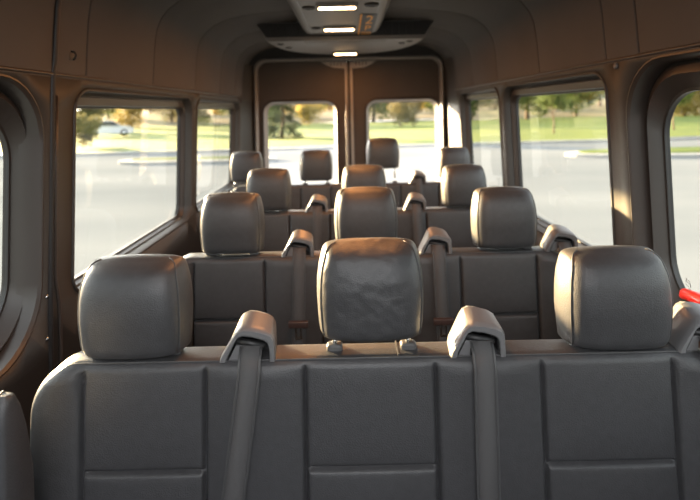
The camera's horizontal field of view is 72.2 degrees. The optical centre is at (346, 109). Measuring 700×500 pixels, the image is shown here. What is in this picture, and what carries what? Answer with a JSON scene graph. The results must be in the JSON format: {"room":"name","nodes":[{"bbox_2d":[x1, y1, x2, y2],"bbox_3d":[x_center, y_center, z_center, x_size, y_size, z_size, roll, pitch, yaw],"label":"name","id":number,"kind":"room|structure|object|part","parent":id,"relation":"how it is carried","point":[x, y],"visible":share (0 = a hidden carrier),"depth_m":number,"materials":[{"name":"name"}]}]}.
{"room":"vehicle interior","nodes":[
{"label":"vehicle interior","id":0,"kind":"room"},
{"bbox_2d":[0,71,240,442],"bbox_3d":[-0.846,0.688,1.535,0.028,1.600,4.970,-1,0,0],"label":"wall","id":1,"kind":"structure","parent":0,"point":[24,378],"depth_m":1.44,"materials":[{"name":"plastic"}]},
{"bbox_2d":[0,74,44,377],"bbox_3d":[-0.903,0.288,0.823,0.125,0.758,1.061,-1,0,0],"label":"window","id":2,"kind":"structure","parent":1,"relation":"in","point":[22,141],"depth_m":1.33,"materials":[{"name":"grey plastic"}]},
{"bbox_3d":[-0.917,0.291,0.823,0.068,0.728,1.043,-1,0,0],"label":"frame","id":3,"kind":"part","parent":2,"relation":"part of","materials":[{"name":"grey plastic"}]},
{"bbox_2d":[48,0,61,373],"bbox_3d":[-0.789,0.493,1.385,0.162,1.947,0.018,-1,0,0],"label":"trim","id":4,"kind":"structure","parent":1,"relation":"attached to","point":[56,28],"depth_m":1.38,"materials":[{"name":"black plastic"}]},
{"bbox_2d":[54,96,62,364],"bbox_3d":[-0.844,0.713,1.417,0.030,1.510,0.037,-1,0,0],"label":"trim","id":5,"kind":"structure","parent":1,"relation":"attached to","point":[56,284],"depth_m":1.40,"materials":[{"name":"grey plastic"}]},
{"bbox_2d":[0,65,241,97],"bbox_3d":[-0.849,-0.104,1.535,0.013,0.013,4.970,-1,0,0],"label":"trim","id":6,"kind":"structure","parent":1,"relation":"attached to","point":[7,68],"depth_m":1.59,"materials":[{"name":"grey plastic"}]},
{"bbox_2d":[71,89,192,292],"bbox_3d":[-0.888,0.264,2.065,0.100,0.674,1.154,-1,0,0],"label":"window","id":7,"kind":"structure","parent":1,"relation":"in","point":[87,98],"depth_m":2.22,"materials":[{"name":"plastic"}]},
{"bbox_2d":[195,98,239,212],"bbox_3d":[-0.888,0.264,3.260,0.100,0.674,1.104,-1,0,0],"label":"window","id":8,"kind":"structure","parent":1,"relation":"in","point":[233,107],"depth_m":3.62,"materials":[{"name":"plastic"}]},
{"bbox_2d":[240,64,254,185],"bbox_3d":[-0.806,0.547,3.937,0.056,1.840,0.178,-1,0,17],"label":"trim","id":9,"kind":"structure","parent":1,"relation":"attached to","point":[247,100],"depth_m":3.94,"materials":[{"name":"plastic"}]},
{"bbox_2d":[249,44,445,146],"bbox_3d":[0.009,0.449,4.017,1.730,2.042,0.006,-1,0,0],"label":"wall","id":10,"kind":"structure","parent":0,"point":[414,50],"depth_m":4.01,"materials":[{"name":"black plastic"}]},
{"bbox_2d":[258,61,348,182],"bbox_3d":[-0.358,0.509,4.109,0.763,1.848,0.128,-1,0,4],"label":"door","id":11,"kind":"structure","parent":10,"relation":"in","point":[308,82],"depth_m":4.09,"materials":[{"name":"grey plastic"}]},
{"bbox_2d":[254,55,444,151],"bbox_3d":[0.030,0.502,4.054,1.582,1.887,0.112,-1,0,0],"label":"trim","id":12,"kind":"structure","parent":10,"relation":"attached to","point":[259,63],"depth_m":4.00,"materials":[{"name":"grey plastic"}]},
{"bbox_2d":[347,60,351,165],"bbox_3d":[0.030,0.498,4.090,0.024,1.843,0.060,-1,0,0],"label":"trim","id":13,"kind":"structure","parent":10,"relation":"attached to","point":[348,61],"depth_m":4.06,"materials":[{"name":"black plastic"}]},
{"bbox_2d":[350,59,440,180],"bbox_3d":[0.429,0.492,4.088,0.773,1.848,0.135,-1,0,0],"label":"door","id":14,"kind":"structure","parent":10,"relation":"in","point":[404,80],"depth_m":4.09,"materials":[{"name":"grey plastic"}]},
{"bbox_2d":[0,0,699,97],"bbox_3d":[-0.007,-0.346,1.605,1.717,0.469,5.110,-1,0,0],"label":"ceiling","id":15,"kind":"structure","parent":0,"point":[198,45],"depth_m":2.00,"materials":[{"name":"plastic"}]},
{"bbox_2d":[69,50,77,60],"bbox_3d":[-0.837,-0.168,1.470,0.024,0.035,0.020,-1,0,0],"label":"coat hook","id":16,"kind":"object","parent":15,"relation":"attached to","point":[71,58],"visible":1,"depth_m":1.47,"materials":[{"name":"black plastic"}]},
{"bbox_2d":[287,0,390,34],"bbox_3d":[-0.033,-0.514,1.015,0.525,0.103,3.890,-1,0,0],"label":"air duct","id":17,"kind":"object","parent":15,"relation":"attached to","point":[311,19],"visible":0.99,"depth_m":2.36,"materials":[{"name":"grey plastic"}]},
{"bbox_2d":[315,2,357,9],"bbox_3d":[-0.045,-0.461,2.140,0.190,0.025,0.080,-1,0,0],"label":"ceiling lamp","id":18,"kind":"object","parent":17,"relation":"attached to","point":[351,5],"visible":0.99,"depth_m":2.11,"materials":[{"name":"grey plastic"}]},
{"bbox_2d":[322,26,355,30],"bbox_3d":[-0.045,-0.461,2.720,0.190,0.025,0.080,-1,0,0],"label":"ceiling lamp","id":19,"kind":"object","parent":17,"relation":"attached to","point":[325,28],"visible":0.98,"depth_m":2.69,"materials":[{"name":"grey plastic"}]},
{"bbox_2d":[358,14,377,34],"bbox_3d":[0.108,-0.469,2.705,0.086,0.004,0.710,-1,0,0],"label":"sign","id":20,"kind":"object","parent":17,"relation":"attached to","point":[367,21],"visible":0.94,"depth_m":2.59,"materials":[{"name":"black plastic"}]},
{"bbox_2d":[257,20,432,53],"bbox_3d":[-0.010,-0.490,3.411,1.100,0.123,0.898,-1,0,0],"label":"overhead console","id":21,"kind":"object","parent":15,"relation":"attached to","point":[391,35],"visible":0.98,"depth_m":2.98,"materials":[{"name":"grey plastic"}]},
{"bbox_2d":[257,20,432,37],"bbox_3d":[-0.011,-0.501,2.970,1.100,0.087,0.001,-1,0,0],"label":"air vent","id":22,"kind":"object","parent":21,"relation":"attached to","point":[419,26],"depth_m":2.97,"materials":[{"name":"black plastic"}]},
{"bbox_2d":[333,51,357,54],"bbox_3d":[-0.013,-0.426,3.600,0.190,0.025,0.080,-1,0,0],"label":"ceiling lamp","id":23,"kind":"object","parent":21,"relation":"attached to","point":[339,52],"visible":0.97,"depth_m":3.57,"materials":[{"name":"grey plastic"}]},
{"bbox_3d":[-0.009,-0.434,3.175,0.520,0.005,0.290,-1,0,0],"label":"access panel","id":24,"kind":"part","parent":21,"relation":"part of","materials":[{"name":"grey plastic"}]},
{"bbox_2d":[456,48,699,252],"bbox_3d":[0.873,0.643,1.535,0.029,1.618,4.970,-1,0,0],"label":"wall","id":25,"kind":"structure","parent":0,"point":[618,81],"depth_m":1.52,"materials":[{"name":"plastic"}]},
{"bbox_2d":[444,57,458,146],"bbox_3d":[0.842,0.512,3.859,0.058,1.840,0.322,-1,0,-3],"label":"trim","id":26,"kind":"structure","parent":25,"relation":"attached to","point":[451,114],"depth_m":3.87,"materials":[{"name":"plastic"}]},
{"bbox_2d":[459,87,503,185],"bbox_3d":[0.897,0.213,3.140,0.101,0.700,0.944,-1,0,0],"label":"window","id":27,"kind":"structure","parent":25,"relation":"in","point":[465,98],"depth_m":3.58,"materials":[{"name":"plastic"}]},
{"bbox_3d":[0.907,0.213,3.140,0.054,0.684,0.928,-1,0,0],"label":"frame","id":28,"kind":"part","parent":27,"relation":"part of","materials":[{"name":"grey plastic"}]},
{"bbox_2d":[502,71,615,246],"bbox_3d":[0.897,0.213,2.085,0.101,0.700,1.054,-1,0,0],"label":"window","id":29,"kind":"structure","parent":25,"relation":"in","point":[589,81],"depth_m":2.27,"materials":[{"name":"plastic"}]},
{"bbox_2d":[455,42,699,89],"bbox_3d":[0.843,-0.157,1.535,0.013,0.013,4.970,-1,0,0],"label":"trim","id":30,"kind":"structure","parent":25,"relation":"attached to","point":[697,44],"depth_m":1.54,"materials":[{"name":"grey plastic"}]},
{"bbox_2d":[626,49,699,348],"bbox_3d":[0.913,0.239,0.881,0.126,0.780,1.178,-1,0,0],"label":"window","id":31,"kind":"structure","parent":25,"relation":"in","point":[657,88],"depth_m":1.43,"materials":[{"name":"grey plastic"}]},
{"bbox_3d":[0.928,0.242,0.881,0.068,0.750,1.154,-1,0,0],"label":"frame","id":32,"kind":"part","parent":31,"relation":"part of","materials":[{"name":"grey plastic"}]},
{"bbox_2d":[679,288,699,303],"bbox_3d":[0.852,0.462,1.058,0.053,0.049,0.335,-1,0,0],"label":"handle","id":33,"kind":"object","parent":31,"relation":"attached to","point":[686,295],"visible":0.86,"depth_m":1.16,"materials":[{"name":"red plastic"}]},
{"bbox_3d":[0.031,1.490,1.615,1.760,0.040,5.130,-1,0,0],"label":"floor","id":34,"kind":"structure","parent":0,"visible":0},
{"bbox_2d":[0,237,699,499],"bbox_3d":[0.042,0.874,0.833,1.542,1.191,0.570,-1,0,0],"label":"seat","id":35,"kind":"object","parent":34,"relation":"on","point":[608,409],"visible":1,"depth_m":0.98,"materials":[{"name":"leather"}]},
{"bbox_3d":[-0.640,0.717,0.812,0.184,0.494,0.080,-1,0,0],"label":"folded armrest","id":36,"kind":"part","parent":35,"relation":"part of","materials":[{"name":"leather"}]},
{"bbox_3d":[0.080,0.769,1.004,1.463,0.518,0.126,-1,0,0],"label":"backrest","id":37,"kind":"part","parent":35,"relation":"part of","materials":[{"name":"leather"}]},
{"bbox_2d":[230,138,470,209],"bbox_3d":[0.025,0.834,3.155,1.696,1.272,0.570,-1,0,0],"label":"seat","id":38,"kind":"object","parent":34,"relation":"on","point":[315,165],"visible":0.15,"depth_m":3.30,"materials":[{"name":"leather"}]},
{"bbox_3d":[0.016,0.771,3.326,1.680,0.518,0.126,-1,0,0],"label":"backrest","id":39,"kind":"part","parent":38,"relation":"part of","materials":[{"name":"leather"}]},
{"bbox_2d":[247,164,486,251],"bbox_3d":[0.100,0.875,2.275,1.499,1.186,0.570,-1,0,0],"label":"seat","id":40,"kind":"object","parent":34,"relation":"on","point":[459,182],"visible":0.2,"depth_m":2.42,"materials":[{"name":"leather"}]},
{"bbox_3d":[0.080,0.769,2.446,1.463,0.518,0.126,-1,0,0],"label":"backrest","id":41,"kind":"part","parent":40,"relation":"part of","materials":[{"name":"leather"}]},
{"bbox_2d":[183,186,577,346],"bbox_3d":[0.088,0.874,1.540,1.476,1.190,0.570,-1,0,0],"label":"seat","id":42,"kind":"object","parent":34,"relation":"on","point":[510,277],"visible":0.3,"depth_m":1.68,"materials":[{"name":"leather"}]},
{"bbox_3d":[0.080,0.769,1.710,1.463,0.518,0.126,-1,0,0],"label":"backrest","id":43,"kind":"part","parent":42,"relation":"part of","materials":[{"name":"leather"}]},
{"label":"outside","id":44,"kind":"structure","parent":0,"visible":0},
{"bbox_2d":[76,98,699,127],"bbox_3d":[-0.008,-0.405,143.000,280.000,4.770,156.992,-1,0,0],"label":"field","id":45,"kind":"structure","parent":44,"point":[153,119],"depth_m":77.28,"materials":[{"name":"green plant"}]},
{"bbox_2d":[103,109,119,118],"bbox_3d":[-41.688,-1.187,83.834,5.787,5.694,5.470,-1,0,15],"label":"tree","id":46,"kind":"object","parent":45,"relation":"on","point":[112,111],"visible":0.09,"depth_m":84.13,"materials":[{"name":"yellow plant"}]},
{"bbox_2d":[143,109,162,113],"bbox_3d":[-39.040,-1.687,94.901,4.854,5.369,5.911,-1,0,4],"label":"tree","id":47,"kind":"object","parent":45,"relation":"on","point":[149,110],"visible":0.02,"depth_m":95.19,"materials":[{"name":"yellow plant"}]},
{"bbox_2d":[159,109,176,121],"bbox_3d":[-27.276,-0.586,74.041,5.050,5.381,5.441,-1,0,9],"label":"tree","id":48,"kind":"object","parent":45,"relation":"on","point":[172,112],"visible":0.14,"depth_m":74.04,"materials":[{"name":"brown plant"}]},
{"bbox_2d":[211,109,224,114],"bbox_3d":[-24.402,-1.438,88.194,5.497,5.437,5.102,-1,0,-24],"label":"tree","id":49,"kind":"object","parent":45,"relation":"on","point":[216,111],"visible":0.02,"depth_m":87.89,"materials":[{"name":"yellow plant"}]},
{"bbox_2d":[218,109,229,115],"bbox_3d":[-17.059,-1.089,72.087,5.303,5.810,5.636,-1,0,-14],"label":"tree","id":50,"kind":"object","parent":45,"relation":"on","point":[224,111],"visible":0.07,"depth_m":71.97,"materials":[{"name":"brown plant"}]},
{"bbox_2d":[268,105,284,121],"bbox_3d":[-10.271,-0.682,65.955,5.240,5.402,4.931,-1,0,-39],"label":"tree","id":51,"kind":"object","parent":45,"relation":"on","point":[284,105],"visible":0.06,"depth_m":65.04,"materials":[{"name":"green plant"}]},
{"bbox_2d":[321,104,332,110],"bbox_3d":[-3.750,-2.077,95.933,4.741,5.052,5.108,-1,0,-23],"label":"tree","id":52,"kind":"object","parent":45,"relation":"on","point":[329,107],"visible":0.05,"depth_m":95.94,"materials":[{"name":"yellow plant"}]},
{"bbox_2d":[389,102,424,117],"bbox_3d":[8.797,-1.324,71.923,5.936,5.392,4.875,-1,0,-11],"label":"tree","id":53,"kind":"object","parent":45,"relation":"on","point":[420,104],"visible":0.14,"depth_m":71.12,"materials":[{"name":"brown plant"}]},
{"bbox_2d":[423,102,434,112],"bbox_3d":[15.121,-2.467,79.866,6.711,6.604,6.343,-1,0,-10],"label":"tree","id":54,"kind":"object","parent":45,"relation":"on","point":[430,106],"visible":0.12,"depth_m":81.04,"materials":[{"name":"brown plant"}]},
{"bbox_2d":[485,99,497,109],"bbox_3d":[27.159,-2.579,88.127,4.943,5.468,6.019,-1,0,-13],"label":"tree","id":55,"kind":"object","parent":45,"relation":"on","point":[495,104],"visible":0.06,"depth_m":86.95,"materials":[{"name":"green plant"}]},
{"bbox_2d":[553,91,600,115],"bbox_3d":[34.273,-3.036,71.850,7.667,7.916,7.265,-1,0,27],"label":"tree","id":56,"kind":"object","parent":45,"relation":"on","point":[584,97],"visible":0.27,"depth_m":70.53,"materials":[{"name":"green plant"}]},
{"bbox_2d":[592,91,604,105],"bbox_3d":[50.692,-4.472,96.135,7.080,7.371,7.491,-1,0,8],"label":"tree","id":57,"kind":"object","parent":45,"relation":"on","point":[602,92],"visible":0.04,"depth_m":95.63,"materials":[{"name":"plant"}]},
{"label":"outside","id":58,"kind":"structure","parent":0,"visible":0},
{"bbox_2d":[0,115,699,153],"bbox_3d":[0.039,1.847,46.800,280.000,0.464,43.392,-1,0,0],"label":"lawn","id":59,"kind":"structure","parent":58,"point":[143,138],"depth_m":38.70,"materials":[{"name":"green plant"}]},
{"bbox_2d":[76,113,102,147],"bbox_3d":[-16.296,1.217,29.840,2.245,2.238,2.124,-1,0,0],"label":"tree","id":60,"kind":"object","parent":59,"relation":"on","point":[85,130],"visible":0.8,"depth_m":29.50,"materials":[{"name":"green plant"}]},
{"bbox_2d":[76,109,110,120],"bbox_3d":[-30.247,0.126,55.871,5.437,4.938,4.465,-1,0,33],"label":"tree","id":61,"kind":"object","parent":59,"relation":"on","point":[89,112],"visible":0.2,"depth_m":54.94,"materials":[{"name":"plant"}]},
{"bbox_2d":[95,120,133,135],"bbox_3d":[-21.970,1.685,44.000,4.444,1.490,1.830,-1,0,-28],"label":"car","id":62,"kind":"object","parent":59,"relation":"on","point":[108,126],"visible":0.52,"depth_m":43.50,"materials":[{"name":"grey paint"}]},
{"bbox_2d":[108,109,144,127],"bbox_3d":[-28.807,0.064,63.999,4.860,5.179,5.237,-1,0,-2],"label":"tree","id":63,"kind":"object","parent":59,"relation":"on","point":[129,113],"visible":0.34,"depth_m":62.93,"materials":[{"name":"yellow plant"}]},
{"bbox_2d":[176,109,212,125],"bbox_3d":[-20.878,-0.207,66.012,5.317,4.830,4.366,-1,0,-38],"label":"tree","id":64,"kind":"object","parent":59,"relation":"on","point":[202,115],"visible":0.19,"depth_m":65.71,"materials":[{"name":"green plant"}]},
{"bbox_2d":[268,105,304,138],"bbox_3d":[-4.976,-1.546,35.984,3.619,7.550,3.698,-1,0,0],"label":"spruce tree","id":65,"kind":"object","parent":59,"relation":"on","point":[272,129],"visible":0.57,"depth_m":35.59,"materials":[{"name":"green plant"}]},
{"bbox_2d":[295,104,326,124],"bbox_3d":[-4.362,0.167,58.340,4.043,3.438,3.158,-1,0,0],"label":"tree","id":66,"kind":"object","parent":59,"relation":"on","point":[304,110],"visible":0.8,"depth_m":57.79,"materials":[{"name":"yellow plant"}]},
{"bbox_2d":[369,103,390,121],"bbox_3d":[3.690,-1.565,66.008,6.130,6.717,6.515,-1,0,26],"label":"tree","id":67,"kind":"object","parent":59,"relation":"on","point":[374,106],"visible":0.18,"depth_m":65.38,"materials":[{"name":"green plant"}]},
{"bbox_2d":[387,102,419,125],"bbox_3d":[6.110,-0.036,52.188,3.655,3.745,3.632,-1,0,0],"label":"tree","id":68,"kind":"object","parent":59,"relation":"on","point":[400,115],"visible":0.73,"depth_m":52.15,"materials":[{"name":"green plant"}]},
{"bbox_2d":[471,99,494,119],"bbox_3d":[16.931,-1.640,66.106,6.134,6.323,5.771,-1,0,-11],"label":"tree","id":69,"kind":"object","parent":59,"relation":"on","point":[474,108],"visible":0.19,"depth_m":64.83,"materials":[{"name":"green plant"}]},
{"bbox_2d":[519,95,551,118],"bbox_3d":[24.842,-2.444,66.116,6.986,7.654,7.424,-1,0,-15],"label":"tree","id":70,"kind":"object","parent":59,"relation":"on","point":[527,101],"visible":0.13,"depth_m":65.38,"materials":[{"name":"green plant"}]},
{"bbox_2d":[533,93,570,132],"bbox_3d":[14.593,0.053,34.047,2.529,3.465,2.360,-1,0,10],"label":"young tree","id":71,"kind":"object","parent":59,"relation":"on","point":[557,101],"visible":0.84,"depth_m":33.89,"materials":[{"name":"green plant"}]},
{"bbox_3d":[14.536,-0.788,34.007,2.513,1.781,2.355,-1,0,17],"label":"crown","id":72,"kind":"part","parent":71,"relation":"part of","materials":[{"name":"green plant"}]},
{"bbox_2d":[672,92,694,129],"bbox_3d":[24.495,-0.251,35.917,2.494,3.668,2.673,-1,0,24],"label":"young tree","id":73,"kind":"object","parent":59,"relation":"on","point":[689,96],"visible":0.05,"depth_m":35.77,"materials":[{"name":"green plant"}]},
{"bbox_3d":[24.471,-1.142,35.947,2.494,1.886,2.661,-1,0,21],"label":"crown","id":74,"kind":"part","parent":73,"relation":"part of","materials":[{"name":"green plant"}]},
{"bbox_2d":[674,91,699,115],"bbox_3d":[46.493,-2.161,65.905,6.248,6.658,6.731,-1,0,19],"label":"tree","id":75,"kind":"object","parent":59,"relation":"on","point":[684,109],"visible":0.19,"depth_m":64.27,"materials":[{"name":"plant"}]},
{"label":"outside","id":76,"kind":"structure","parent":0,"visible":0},
{"bbox_2d":[0,140,699,292],"bbox_3d":[0.044,2.120,-16.500,280.000,0.001,87.000,-1,0,0],"label":"ground","id":77,"kind":"structure","parent":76,"point":[116,204],"depth_m":12.83,"materials":[{"name":"grey asphalt"}]},
{"bbox_2d":[119,156,276,164],"bbox_3d":[-6.456,2.156,20.800,6.800,0.200,1.600,-1,0,0],"label":"traffic island","id":78,"kind":"object","parent":77,"relation":"on","point":[215,159],"visible":0.62,"depth_m":20.25,"materials":[{"name":"concrete"}]},
{"bbox_2d":[0,137,699,157],"bbox_3d":[0.043,2.050,26.475,280.000,0.140,3.342,-1,0,0],"label":"kerb","id":79,"kind":"object","parent":77,"relation":"on","point":[671,138],"visible":0.43,"depth_m":26.23,"materials":[{"name":"concrete"}]},
{"bbox_2d":[565,146,699,157],"bbox_3d":[18.538,1.632,20.000,18.800,0.200,3.100,-1,0,0],"label":"traffic island","id":80,"kind":"object","parent":77,"relation":"on","point":[676,152],"visible":0.63,"depth_m":19.36,"materials":[{"name":"concrete"}]}
]}

